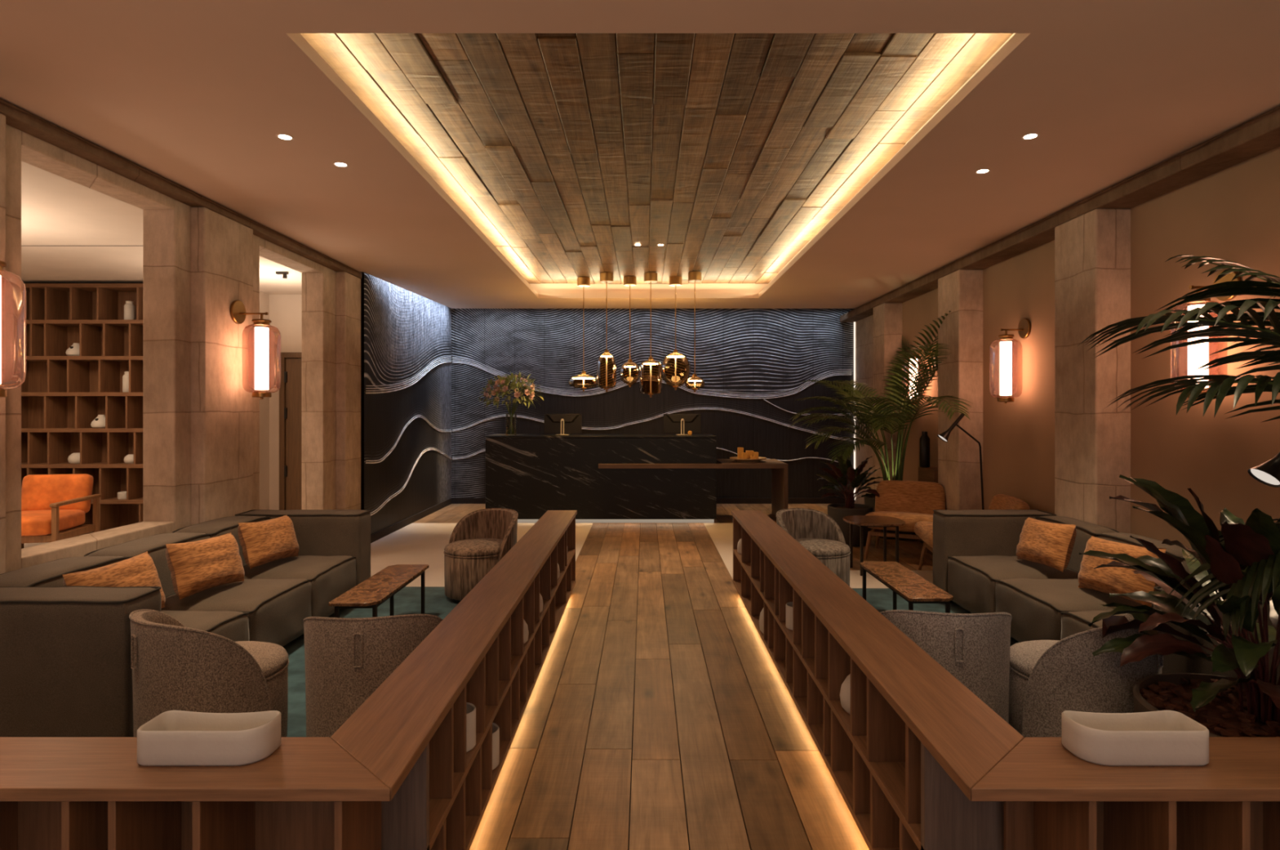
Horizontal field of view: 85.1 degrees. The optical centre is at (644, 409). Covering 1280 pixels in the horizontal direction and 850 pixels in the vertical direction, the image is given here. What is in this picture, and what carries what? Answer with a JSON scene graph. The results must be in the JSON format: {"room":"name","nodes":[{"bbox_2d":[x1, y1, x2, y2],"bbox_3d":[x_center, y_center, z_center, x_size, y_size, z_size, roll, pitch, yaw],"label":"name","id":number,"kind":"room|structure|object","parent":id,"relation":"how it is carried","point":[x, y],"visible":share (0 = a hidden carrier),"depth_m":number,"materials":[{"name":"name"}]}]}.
{"room":"hotel lobby","nodes":[
{"label":"hotel lobby","id":0,"kind":"room"},
{"bbox_2d":[5,124,336,573],"bbox_3d":[-3.310,0.000,4.350,0.220,3.000,13.900,0,0,0],"label":"wall","id":1,"kind":"structure","parent":0,"point":[166,220],"depth_m":4.75,"materials":[{"name":"stone"}]},
{"bbox_2d":[0,113,5,574],"bbox_3d":[-3.152,0.035,3.070,0.105,2.930,0.640,0,0,0],"label":"pilaster","id":2,"kind":"object","parent":1,"relation":"attached to","point":[2,117],"visible":0.55,"depth_m":3.37,"materials":[{"name":"stone"}]},
{"bbox_2d":[0,260,26,397],"bbox_3d":[-2.901,-0.413,3.000,0.397,0.754,0.258,0,0,0],"label":"wall sconce","id":3,"kind":"object","parent":2,"relation":"attached to","point":[12,288],"visible":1,"depth_m":2.99,"materials":[{"name":"glass"}]},
{"bbox_2d":[191,206,253,524],"bbox_3d":[-3.152,0.035,5.222,0.105,2.930,0.616,0,0,0],"label":"pilaster","id":4,"kind":"object","parent":1,"relation":"attached to","point":[222,246],"visible":0.56,"depth_m":5.07,"materials":[{"name":"stone"}]},
{"bbox_2d":[230,300,280,399],"bbox_3d":[-2.941,-0.453,5.300,0.319,0.754,0.258,0,0,0],"label":"wall sconce","id":5,"kind":"object","parent":4,"relation":"attached to","point":[261,340],"visible":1,"depth_m":5.21,"materials":[{"name":"glass"}]},
{"bbox_2d":[336,271,360,510],"bbox_3d":[-3.152,0.035,7.430,0.105,2.930,0.400,0,0,0],"label":"pilaster","id":6,"kind":"object","parent":1,"relation":"attached to","point":[348,286],"visible":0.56,"depth_m":7.29,"materials":[{"name":"stone"}]},
{"bbox_2d":[259,291,301,510],"bbox_3d":[-5.810,0.000,8.810,4.780,3.000,0.780,0,0,0],"label":"wall","id":7,"kind":"structure","parent":0,"point":[284,311],"depth_m":9.10,"materials":[{"name":"paint"}]},
{"bbox_2d":[279,352,301,510],"bbox_3d":[-4.205,0.380,9.065,1.070,2.240,0.069,0,0,0],"label":"door","id":8,"kind":"structure","parent":7,"relation":"in","point":[290,390],"depth_m":9.05,"materials":[{"name":"brown wood"}]},
{"bbox_2d":[23,502,933,849],"bbox_3d":[-2.400,1.530,4.300,11.800,0.060,13.800,0,0,0],"label":"floor","id":9,"kind":"structure","parent":0,"point":[658,714],"depth_m":3.43,"materials":[{"name":"brown wood"}]},
{"bbox_2d":[21,473,101,548],"bbox_3d":[-6.169,1.095,7.097,0.760,0.811,0.833,0,0,-12],"label":"armchair","id":10,"kind":"object","parent":9,"relation":"on","point":[54,507],"visible":0.73,"depth_m":7.27,"materials":[{"name":"orange fabric"}]},
{"bbox_2d":[21,509,84,536],"bbox_3d":[-6.153,1.140,7.022,0.620,0.210,0.660,0,0,-12],"label":"seat cushion","id":11,"kind":"object","parent":10,"relation":"on","point":[34,522],"depth_m":6.92,"materials":[{"name":"orange fabric"}]},
{"bbox_2d":[21,473,93,512],"bbox_3d":[-6.232,0.900,7.393,0.620,0.421,0.227,0,0,-12],"label":"cushion","id":12,"kind":"object","parent":10,"relation":"on","point":[38,491],"depth_m":7.32,"materials":[{"name":"orange fabric"}]},
{"bbox_2d":[21,283,142,537],"bbox_3d":[-6.450,0.010,8.240,2.300,2.980,0.320,0,0,0],"label":"bookcase","id":13,"kind":"object","parent":9,"relation":"on","point":[62,394],"visible":0.54,"depth_m":8.21,"materials":[{"name":"brown wood"}]},
{"bbox_2d":[65,342,79,355],"bbox_3d":[-6.679,-0.699,8.200,0.201,0.157,0.201,0,0,0],"label":"vase","id":14,"kind":"object","parent":13,"relation":"on","point":[73,350],"visible":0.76,"depth_m":8.12,"materials":[{"name":"white ceramic"}]},
{"bbox_2d":[67,452,79,463],"bbox_3d":[-6.662,0.573,8.200,0.190,0.123,0.190,0,0,0],"label":"vase","id":15,"kind":"object","parent":13,"relation":"on","point":[74,458],"visible":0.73,"depth_m":8.12,"materials":[{"name":"white ceramic"}]},
{"bbox_2d":[90,414,105,427],"bbox_3d":[-6.387,0.141,8.200,0.201,0.157,0.201,0,0,0],"label":"vase","id":16,"kind":"object","parent":13,"relation":"on","point":[100,421],"visible":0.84,"depth_m":8.13,"materials":[{"name":"white ceramic"}]},
{"bbox_2d":[117,491,126,499],"bbox_3d":[-6.112,1.010,8.200,0.140,0.080,0.140,0,0,0],"label":"vase","id":17,"kind":"object","parent":13,"relation":"on","point":[121,495],"visible":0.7,"depth_m":8.14,"materials":[{"name":"white ceramic"}]},
{"bbox_2d":[122,371,128,391],"bbox_3d":[-6.069,-0.323,8.200,0.114,0.244,0.114,0,0,0],"label":"vase","id":18,"kind":"object","parent":13,"relation":"on","point":[126,376],"visible":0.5,"depth_m":8.15,"materials":[{"name":"white ceramic"}]},
{"bbox_2d":[124,453,133,463],"bbox_3d":[-6.026,0.582,8.200,0.161,0.104,0.161,0,0,0],"label":"vase","id":19,"kind":"object","parent":13,"relation":"on","point":[129,459],"visible":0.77,"depth_m":8.13,"materials":[{"name":"white ceramic"}]},
{"bbox_2d":[124,300,135,319],"bbox_3d":[-6.056,-1.156,8.200,0.108,0.231,0.108,0,0,0],"label":"vase","id":20,"kind":"object","parent":13,"relation":"on","point":[129,308],"visible":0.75,"depth_m":8.16,"materials":[{"name":"white ceramic"}]},
{"bbox_2d":[0,801,381,849],"bbox_3d":[-1.561,1.185,1.688,1.978,0.630,0.235,0,0,0],"label":"shelf unit","id":21,"kind":"object","parent":9,"relation":"on","point":[24,825],"visible":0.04,"depth_m":1.73,"materials":[{"name":"brown wood"}]},
{"bbox_2d":[283,586,457,737],"bbox_3d":[-1.930,1.496,3.910,2.140,0.008,3.920,0,0,0],"label":"rug","id":22,"kind":"object","parent":9,"relation":"on","point":[407,600],"visible":0.12,"depth_m":5.05,"materials":[{"name":"teal carpet"}]},
{"bbox_2d":[0,509,371,737],"bbox_3d":[-2.628,1.132,4.190,0.971,0.717,2.636,0,0,0],"label":"sofa","id":23,"kind":"object","parent":22,"relation":"on","point":[66,671],"visible":0.73,"depth_m":3.07,"materials":[{"name":"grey fabric"}]},
{"bbox_2d":[0,555,128,586],"bbox_3d":[-2.950,1.111,3.478,0.326,0.674,0.704,0,0,0],"label":"cushion","id":24,"kind":"object","parent":23,"relation":"on","point":[47,574],"depth_m":3.38,"materials":[{"name":"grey fabric"}]},
{"bbox_2d":[62,551,164,608],"bbox_3d":[-2.603,0.902,3.440,0.203,0.303,0.520,0,0,2],"label":"cushion","id":25,"kind":"object","parent":23,"relation":"on","point":[140,570],"visible":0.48,"depth_m":3.43,"materials":[{"name":"orange fabric"}]},
{"bbox_2d":[88,532,210,595],"bbox_3d":[-2.950,1.111,4.186,0.324,0.675,0.708,0,0,0],"label":"cushion","id":26,"kind":"object","parent":23,"relation":"on","point":[155,545],"depth_m":4.05,"materials":[{"name":"fabric"}]},
{"bbox_2d":[160,610,248,641],"bbox_3d":[-2.474,1.258,3.477,0.662,0.380,0.708,0,0,0],"label":"seat cushion","id":27,"kind":"object","parent":23,"relation":"on","point":[233,625],"depth_m":3.64,"materials":[{"name":"grey fabric"}]},
{"bbox_2d":[165,532,244,599],"bbox_3d":[-2.556,0.902,4.080,0.209,0.326,0.534,0,0,6],"label":"cushion","id":28,"kind":"object","parent":23,"relation":"on","point":[197,566],"visible":1,"depth_m":3.96,"materials":[{"name":"orange fabric"}]},
{"bbox_2d":[174,515,269,564],"bbox_3d":[-2.951,1.111,4.895,0.326,0.673,0.708,0,0,0],"label":"cushion","id":29,"kind":"object","parent":23,"relation":"on","point":[225,525],"depth_m":4.76,"materials":[{"name":"fabric"}]},
{"bbox_2d":[160,577,311,646],"bbox_3d":[-2.474,1.259,4.186,0.660,0.381,0.713,0,0,0],"label":"seat cushion","id":30,"kind":"object","parent":23,"relation":"on","point":[277,608],"depth_m":4.08,"materials":[{"name":"grey fabric"}]},
{"bbox_2d":[237,515,299,568],"bbox_3d":[-2.580,0.902,4.800,0.206,0.324,0.532,0,0,7],"label":"cushion","id":31,"kind":"object","parent":23,"relation":"on","point":[261,542],"visible":1,"depth_m":4.67,"materials":[{"name":"orange fabric"}]},
{"bbox_2d":[243,555,356,617],"bbox_3d":[-2.474,1.258,4.894,0.660,0.383,0.713,0,0,0],"label":"seat cushion","id":32,"kind":"object","parent":23,"relation":"on","point":[331,576],"depth_m":4.77,"materials":[{"name":"grey fabric"}]},
{"bbox_2d":[128,608,288,737],"bbox_3d":[-1.837,1.159,2.969,0.603,0.664,0.581,0,0,35],"label":"tub chair","id":33,"kind":"object","parent":22,"relation":"on","point":[175,666],"visible":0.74,"depth_m":2.73,"materials":[{"name":"grey fabric"}]},
{"bbox_2d":[302,613,442,737],"bbox_3d":[-1.158,1.159,3.039,0.603,0.665,0.583,0,0,-5],"label":"tub chair","id":34,"kind":"object","parent":22,"relation":"on","point":[347,660],"visible":0.55,"depth_m":2.78,"materials":[{"name":"grey fabric"}]},
{"bbox_2d":[328,564,429,617],"bbox_3d":[-1.680,1.301,4.500,0.280,0.380,1.000,0,0,0],"label":"coffee table","id":35,"kind":"object","parent":22,"relation":"on","point":[375,590],"visible":0.68,"depth_m":4.39,"materials":[{"name":"brown stone"}]},
{"bbox_2d":[444,507,518,603],"bbox_3d":[-1.306,1.159,5.567,0.603,0.664,0.581,0,0,32],"label":"tub chair","id":36,"kind":"object","parent":22,"relation":"on","point":[481,538],"visible":0.73,"depth_m":5.41,"materials":[{"name":"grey fabric"}]},
{"bbox_2d":[381,516,575,849],"bbox_3d":[-0.686,1.185,3.810,0.228,0.630,3.960,0,0,0],"label":"shelf unit","id":37,"kind":"object","parent":9,"relation":"on","point":[442,802],"visible":0.56,"depth_m":2.49,"materials":[{"name":"brown wood"}]},
{"bbox_2d":[0,510,577,801],"bbox_3d":[-1.581,0.855,3.678,2.038,0.030,4.265,0,0,0],"label":"countertop","id":38,"kind":"structure","parent":37,"relation":"on","point":[369,757],"depth_m":1.71,"materials":[{"name":"brown wood"}]},
{"bbox_2d":[137,710,281,765],"bbox_3d":[-1.055,0.798,1.700,0.302,0.083,0.125,0,0,0],"label":"decorative bowl","id":39,"kind":"object","parent":38,"relation":"on","point":[172,737],"visible":1,"depth_m":1.64,"materials":[{"name":"white ceramic"}]},
{"bbox_2d":[466,702,475,752],"bbox_3d":[-0.638,1.089,2.385,0.120,0.130,0.120,0,0,0],"label":"vase","id":40,"kind":"object","parent":37,"relation":"on","point":[470,708],"visible":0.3,"depth_m":2.36,"materials":[{"name":"white ceramic"}]},
{"bbox_2d":[492,722,499,769],"bbox_3d":[-0.645,1.342,2.770,0.134,0.146,0.134,0,0,0],"label":"vase","id":41,"kind":"object","parent":37,"relation":"on","point":[495,729],"visible":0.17,"depth_m":2.75,"materials":[{"name":"white ceramic"}]},
{"bbox_2d":[523,618,528,644],"bbox_3d":[-0.645,1.091,3.455,0.140,0.126,0.140,0,0,0],"label":"vase","id":42,"kind":"object","parent":37,"relation":"on","point":[526,632],"visible":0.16,"depth_m":3.43,"materials":[{"name":"white ceramic"}]},
{"bbox_2d":[484,434,716,522],"bbox_3d":[-0.575,0.926,9.570,3.060,1.148,0.750,0,0,0],"label":"reception desk","id":43,"kind":"object","parent":9,"relation":"on","point":[530,475],"visible":0.87,"depth_m":9.20,"materials":[{"name":"black stone"}]},
{"bbox_2d":[506,413,516,435],"bbox_3d":[-1.800,0.202,9.420,0.144,0.300,0.144,0,0,0],"label":"glass vase","id":44,"kind":"object","parent":43,"relation":"on","point":[506,413],"visible":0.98,"depth_m":9.38,"materials":[{"name":"clear glass"}]},
{"bbox_2d":[477,371,543,434],"bbox_3d":[-1.796,-0.096,9.409,0.894,0.856,0.709,0,0,0],"label":"flower bouquet","id":45,"kind":"object","parent":44,"relation":"in","point":[504,382],"visible":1,"depth_m":9.31,"materials":[{"name":"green plant"}]},
{"bbox_2d":[543,413,582,435],"bbox_3d":[-1.133,0.206,9.655,0.520,0.290,0.170,0,0,0],"label":"monitor","id":46,"kind":"object","parent":43,"relation":"on","point":[561,424],"visible":1,"depth_m":9.67,"materials":[{"name":"metal"}]},
{"bbox_2d":[484,434,716,437],"bbox_3d":[-0.575,0.363,9.570,3.060,0.022,0.750,0,0,0],"label":"countertop","id":47,"kind":"structure","parent":43,"relation":"on","point":[494,435],"depth_m":9.20,"materials":[{"name":"black stone"}]},
{"bbox_2d":[663,413,701,435],"bbox_3d":[0.525,0.206,9.655,0.520,0.290,0.170,0,0,0],"label":"monitor","id":48,"kind":"object","parent":43,"relation":"on","point":[681,424],"visible":0.94,"depth_m":9.67,"materials":[{"name":"metal"}]},
{"bbox_2d":[598,458,787,516],"bbox_3d":[0.640,1.107,9.602,2.490,0.785,0.915,0,0,0],"label":"desk","id":49,"kind":"object","parent":9,"relation":"on","point":[779,468],"visible":0.85,"depth_m":9.14,"materials":[{"name":"brown wood"}]},
{"bbox_2d":[729,456,766,462],"bbox_3d":[1.420,0.687,9.550,0.504,0.055,0.504,0,0,0],"label":"tray","id":50,"kind":"object","parent":49,"relation":"on","point":[735,458],"visible":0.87,"depth_m":9.40,"materials":[{"name":"metal"}]},
{"bbox_2d":[816,455,884,546],"bbox_3d":[2.284,0.998,7.801,0.810,1.005,0.743,0,0,30],"label":"leaf plant","id":51,"kind":"object","parent":9,"relation":"on","point":[837,511],"visible":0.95,"depth_m":7.68,"materials":[{"name":"plant"}]},
{"bbox_2d":[733,516,1003,849],"bbox_3d":[0.852,1.185,3.810,0.233,0.630,3.960,0,0,0],"label":"shelf unit","id":52,"kind":"object","parent":9,"relation":"on","point":[898,796],"visible":0.62,"depth_m":2.44,"materials":[{"name":"brown wood"}]},
{"bbox_2d":[759,608,763,633],"bbox_3d":[0.830,1.323,4.425,0.203,0.182,0.203,0,0,0],"label":"vase","id":53,"kind":"object","parent":52,"relation":"on","point":[761,618],"visible":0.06,"depth_m":4.40,"materials":[{"name":"white ceramic"}]},
{"bbox_2d":[786,601,792,630],"bbox_3d":[0.805,1.093,3.685,0.114,0.124,0.114,0,0,0],"label":"vase","id":54,"kind":"object","parent":52,"relation":"on","point":[788,605],"visible":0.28,"depth_m":3.65,"materials":[{"name":"white ceramic"}]},
{"bbox_2d":[840,673,850,714],"bbox_3d":[0.822,1.069,2.668,0.144,0.170,0.144,0,0,0],"label":"vase","id":55,"kind":"object","parent":52,"relation":"on","point":[845,692],"visible":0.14,"depth_m":2.64,"materials":[{"name":"white ceramic"}]},
{"bbox_2d":[731,510,1279,801],"bbox_3d":[1.736,0.855,3.678,2.028,0.030,4.265,0,0,0],"label":"countertop","id":56,"kind":"structure","parent":52,"relation":"on","point":[988,760],"depth_m":1.76,"materials":[{"name":"brown wood"}]},
{"bbox_2d":[1061,710,1208,765],"bbox_3d":[1.190,0.798,1.700,0.302,0.083,0.125,0,0,0],"label":"decorative bowl","id":57,"kind":"object","parent":56,"relation":"on","point":[1161,737],"visible":1,"depth_m":1.64,"materials":[{"name":"white ceramic"}]},
{"bbox_2d":[843,515,905,575],"bbox_3d":[2.120,1.260,6.450,0.520,0.480,0.520,0,0,0],"label":"side table","id":58,"kind":"object","parent":9,"relation":"on","point":[863,521],"visible":0.88,"depth_m":6.35,"materials":[{"name":"brown wood"}]},
{"bbox_2d":[787,311,972,539],"bbox_3d":[2.522,0.241,7.792,1.617,2.518,2.456,0,0,0],"label":"potted palm","id":59,"kind":"object","parent":9,"relation":"on","point":[867,413],"visible":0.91,"depth_m":7.91,"materials":[{"name":"plant"}]},
{"bbox_2d":[864,480,945,559],"bbox_3d":[2.683,1.134,7.144,0.720,0.739,0.836,0,0,28],"label":"lounge chair","id":60,"kind":"object","parent":9,"relation":"on","point":[912,502],"visible":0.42,"depth_m":7.29,"materials":[{"name":"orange fabric"}]},
{"bbox_2d":[918,466,937,542],"bbox_3d":[3.225,1.075,7.680,0.250,0.850,0.440,0,0,0],"label":"console","id":61,"kind":"object","parent":9,"relation":"on","point":[925,473],"visible":0.21,"depth_m":7.65,"materials":[{"name":"brown wood"}]},
{"bbox_2d":[919,431,929,466],"bbox_3d":[3.160,0.450,7.860,0.110,0.400,0.110,0,0,0],"label":"vase","id":62,"kind":"object","parent":61,"relation":"on","point":[924,440],"visible":1,"depth_m":7.82,"materials":[{"name":"black metal"}]},
{"bbox_2d":[851,587,1017,646],"bbox_3d":[2.035,1.496,3.885,2.030,0.008,3.870,0,0,0],"label":"rug","id":63,"kind":"object","parent":9,"relation":"on","point":[881,598],"visible":0.08,"depth_m":5.33,"materials":[{"name":"teal carpet"}]},
{"bbox_2d":[776,507,850,586],"bbox_3d":[1.349,1.159,5.567,0.603,0.664,0.581,0,0,-32],"label":"tub chair","id":64,"kind":"object","parent":63,"relation":"on","point":[815,531],"visible":0.41,"depth_m":5.70,"materials":[{"name":"grey fabric"}]},
{"bbox_2d":[859,561,953,613],"bbox_3d":[1.700,1.301,4.600,0.280,0.380,1.000,0,0,0],"label":"coffee table","id":65,"kind":"object","parent":63,"relation":"on","point":[904,582],"visible":0.71,"depth_m":4.47,"materials":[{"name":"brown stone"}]},
{"bbox_2d":[880,609,1012,723],"bbox_3d":[1.298,1.159,3.099,0.603,0.665,0.583,0,0,5],"label":"tub chair","id":66,"kind":"object","parent":63,"relation":"on","point":[974,648],"visible":0.41,"depth_m":2.84,"materials":[{"name":"grey fabric"}]},
{"bbox_2d":[1008,610,1163,737],"bbox_3d":[1.869,1.159,2.983,0.603,0.664,0.581,0,0,-35],"label":"tub chair","id":67,"kind":"object","parent":63,"relation":"on","point":[1048,678],"visible":0.41,"depth_m":2.77,"materials":[{"name":"grey fabric"}]},
{"bbox_2d":[932,509,1279,684],"bbox_3d":[2.694,1.132,4.190,0.869,0.717,2.637,0,0,0],"label":"sofa","id":68,"kind":"object","parent":63,"relation":"on","point":[975,562],"visible":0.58,"depth_m":4.60,"materials":[{"name":"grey fabric"}]},
{"bbox_2d":[947,555,1077,613],"bbox_3d":[2.596,1.258,4.894,0.670,0.383,0.713,0,0,0],"label":"seat cushion","id":69,"kind":"object","parent":68,"relation":"on","point":[971,582],"depth_m":4.78,"materials":[{"name":"grey fabric"}]},
{"bbox_2d":[1015,516,1075,571],"bbox_3d":[2.699,0.901,4.700,0.203,0.323,0.513,0,0,-4],"label":"cushion","id":70,"kind":"object","parent":68,"relation":"on","point":[1051,544],"visible":1,"depth_m":4.57,"materials":[{"name":"orange fabric"}]},
{"bbox_2d":[995,577,1153,642],"bbox_3d":[2.596,1.259,4.186,0.670,0.381,0.713,0,0,0],"label":"seat cushion","id":71,"kind":"object","parent":68,"relation":"on","point":[1035,606],"depth_m":4.09,"materials":[{"name":"grey fabric"}]},
{"bbox_2d":[1036,515,1115,571],"bbox_3d":[3.019,1.111,4.895,0.217,0.673,0.708,0,0,0],"label":"cushion","id":72,"kind":"object","parent":68,"relation":"on","point":[1084,530],"depth_m":4.71,"materials":[{"name":"fabric"}]},
{"bbox_2d":[1060,610,1125,639],"bbox_3d":[2.596,1.258,3.477,0.672,0.380,0.708,0,0,0],"label":"seat cushion","id":73,"kind":"object","parent":68,"relation":"on","point":[1072,622],"depth_m":3.69,"materials":[{"name":"grey fabric"}]},
{"bbox_2d":[1077,532,1195,606],"bbox_3d":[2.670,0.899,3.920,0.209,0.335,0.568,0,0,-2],"label":"cushion","id":74,"kind":"object","parent":68,"relation":"on","point":[1110,580],"visible":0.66,"depth_m":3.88,"materials":[{"name":"orange fabric"}]},
{"bbox_2d":[1181,559,1195,578],"bbox_3d":[3.020,1.111,3.478,0.216,0.674,0.701,0,0,0],"label":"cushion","id":75,"kind":"object","parent":68,"relation":"on","point":[1183,561],"depth_m":3.77,"materials":[{"name":"grey fabric"}]},
{"bbox_2d":[1078,254,1279,639],"bbox_3d":[2.446,0.422,2.240,1.749,2.139,2.263,0,0,0],"label":"potted palm","id":76,"kind":"object","parent":63,"relation":"on","point":[1260,574],"visible":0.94,"depth_m":2.36,"materials":[{"name":"plant"}]},
{"bbox_2d":[1079,474,1279,737],"bbox_3d":[2.107,0.835,2.360,1.038,1.312,1.091,0,0,-25],"label":"leaf plant","id":77,"kind":"object","parent":63,"relation":"on","point":[1247,704],"visible":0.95,"depth_m":2.39,"materials":[{"name":"green plant"}]},
{"bbox_2d":[1247,451,1279,487],"bbox_3d":[2.639,0.758,2.700,0.563,1.466,0.240,0,0,0],"label":"floor lamp","id":78,"kind":"object","parent":63,"relation":"on","point":[1268,473],"visible":1,"depth_m":2.69,"materials":[{"name":"black metal"}]},
{"bbox_2d":[937,413,983,509],"bbox_3d":[3.039,0.767,6.550,0.563,1.466,0.240,0,0,0],"label":"floor lamp","id":79,"kind":"object","parent":9,"relation":"on","point":[944,436],"visible":0.57,"depth_m":6.54,"materials":[{"name":"black metal"}]},
{"bbox_2d":[914,493,1030,569],"bbox_3d":[2.869,1.134,6.121,0.836,0.739,0.720,0,0,10],"label":"lounge chair","id":80,"kind":"object","parent":9,"relation":"on","point":[923,529],"visible":0.25,"depth_m":6.16,"materials":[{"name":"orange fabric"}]},
{"bbox_2d":[1003,801,1279,849],"bbox_3d":[1.728,1.185,1.688,1.985,0.630,0.235,0,0,0],"label":"shelf unit","id":81,"kind":"object","parent":9,"relation":"on","point":[1027,825],"visible":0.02,"depth_m":1.70,"materials":[{"name":"brown wood"}]},
{"bbox_2d":[360,271,854,509],"bbox_3d":[0.000,-0.210,9.450,7.000,3.420,3.700,0,0,0],"label":"wall","id":82,"kind":"structure","parent":0,"point":[362,273],"depth_m":7.72,"materials":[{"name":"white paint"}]},
{"bbox_2d":[0,98,361,278],"bbox_3d":[-3.147,-1.462,2.515,0.115,0.065,10.230,0,0,0],"label":"trim","id":83,"kind":"structure","parent":82,"relation":"attached to","point":[17,117],"depth_m":4.28,"materials":[{"name":"stone"}]},
{"bbox_2d":[364,272,855,542],"bbox_3d":[0.124,-0.180,9.395,6.449,3.360,3.470,0,0,0],"label":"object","id":84,"kind":"structure","parent":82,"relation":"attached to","point":[428,362],"depth_m":11.12,"materials":[{"name":"grey stone"}]},
{"bbox_2d":[0,0,1279,308],"bbox_3d":[-2.350,-1.749,4.400,11.900,0.502,14.000,0,0,0],"label":"ceiling","id":85,"kind":"structure","parent":0,"point":[197,95],"depth_m":3.64,"materials":[{"name":"paint"}]},
{"bbox_2d":[275,133,294,140],"bbox_3d":[-1.980,-1.498,3.840,0.092,0.002,0.092,0,0,0],"label":"recessed light","id":86,"kind":"object","parent":85,"relation":"in","point":[282,136],"visible":1,"depth_m":3.84,"materials":[{"name":"paint"}]},
{"bbox_2d":[1021,133,1039,139],"bbox_3d":[2.120,-1.498,3.830,0.092,0.002,0.092,0,0,0],"label":"recessed light","id":87,"kind":"object","parent":85,"relation":"in","point":[1028,136],"visible":1,"depth_m":3.83,"materials":[{"name":"paint"}]},
{"bbox_2d":[300,33,1013,284],"bbox_3d":[0.050,-1.750,6.090,3.300,0.061,6.980,0,0,0],"label":"ceiling","id":88,"kind":"structure","parent":0,"point":[730,153],"depth_m":4.24,"materials":[{"name":"brown wood"}]},
{"bbox_2d":[568,276,597,391],"bbox_3d":[-0.794,-0.974,9.100,0.400,1.483,0.400,0,0,0],"label":"pendant lamp","id":89,"kind":"object","parent":88,"relation":"hanging from","point":[583,380],"visible":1,"depth_m":9.02,"materials":[{"name":"gold metal"}]},
{"bbox_2d":[596,271,616,391],"bbox_3d":[-0.477,-0.966,8.800,0.244,1.498,0.244,0,0,0],"label":"pendant lamp","id":90,"kind":"object","parent":88,"relation":"hanging from","point":[606,364],"visible":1,"depth_m":8.72,"materials":[{"name":"gold metal"}]},
{"bbox_2d":[619,275,639,386],"bbox_3d":[-0.188,-1.000,9.050,0.270,1.430,0.270,0,0,0],"label":"pendant lamp","id":91,"kind":"object","parent":88,"relation":"hanging from","point":[629,371],"visible":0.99,"depth_m":8.97,"materials":[{"name":"gold metal"}]},
{"bbox_2d":[640,271,662,397],"bbox_3d":[0.080,-0.931,8.800,0.280,1.568,0.280,0,0,0],"label":"pendant lamp","id":92,"kind":"object","parent":88,"relation":"hanging from","point":[651,370],"visible":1,"depth_m":8.70,"materials":[{"name":"gold metal"}]},
{"bbox_2d":[661,275,690,390],"bbox_3d":[0.404,-0.982,9.050,0.400,1.467,0.400,0,0,0],"label":"pendant lamp","id":93,"kind":"object","parent":88,"relation":"hanging from","point":[676,366],"visible":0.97,"depth_m":8.92,"materials":[{"name":"gold metal"}]},
{"bbox_2d":[684,271,705,392],"bbox_3d":[0.633,-0.963,8.750,0.254,1.505,0.254,0,0,0],"label":"pendant lamp","id":94,"kind":"object","parent":88,"relation":"hanging from","point":[695,382],"visible":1,"depth_m":8.68,"materials":[{"name":"gold metal"}]},
{"bbox_2d":[853,146,1279,548],"bbox_3d":[3.428,0.000,4.300,0.145,3.000,13.800,0,0,0],"label":"wall","id":95,"kind":"structure","parent":0,"point":[1232,213],"depth_m":4.58,"materials":[{"name":"beige paint"}]},
{"bbox_2d":[873,302,902,489],"bbox_3d":[3.245,0.055,9.300,0.250,2.890,0.440,0,0,0],"label":"pilaster","id":96,"kind":"object","parent":95,"relation":"attached to","point":[887,317],"visible":0.45,"depth_m":9.08,"materials":[{"name":"stone"}]},
{"bbox_2d":[902,341,931,404],"bbox_3d":[3.208,-0.428,8.250,0.304,0.754,0.258,0,0,0],"label":"wall sconce","id":97,"kind":"object","parent":95,"relation":"attached to","point":[910,370],"visible":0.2,"depth_m":8.16,"materials":[{"name":"white glass"}]},
{"bbox_2d":[937,269,982,510],"bbox_3d":[3.245,0.055,7.168,0.250,2.890,0.503,0,0,0],"label":"pilaster","id":98,"kind":"object","parent":95,"relation":"attached to","point":[960,292],"visible":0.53,"depth_m":6.92,"materials":[{"name":"stone"}]},
{"bbox_2d":[989,317,1031,403],"bbox_3d":[3.208,-0.428,6.145,0.304,0.754,0.258,0,0,0],"label":"wall sconce","id":99,"kind":"object","parent":95,"relation":"attached to","point":[1005,353],"visible":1,"depth_m":6.05,"materials":[{"name":"white glass"}]},
{"bbox_2d":[840,106,1279,322],"bbox_3d":[3.245,-1.442,4.300,0.250,0.105,13.800,0,0,0],"label":"trim","id":100,"kind":"structure","parent":95,"relation":"attached to","point":[1260,135],"depth_m":4.51,"materials":[{"name":"stone"}]},
{"bbox_2d":[1054,208,1130,533],"bbox_3d":[3.245,0.055,5.063,0.250,2.890,0.494,0,0,0],"label":"pilaster","id":101,"kind":"object","parent":95,"relation":"attached to","point":[1092,249],"visible":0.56,"depth_m":4.86,"materials":[{"name":"stone"}]},
{"bbox_2d":[1169,269,1241,399],"bbox_3d":[3.208,-0.428,4.010,0.304,0.754,0.258,0,0,0],"label":"wall sconce","id":102,"kind":"object","parent":95,"relation":"attached to","point":[1184,360],"visible":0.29,"depth_m":3.93,"materials":[{"name":"white glass"}]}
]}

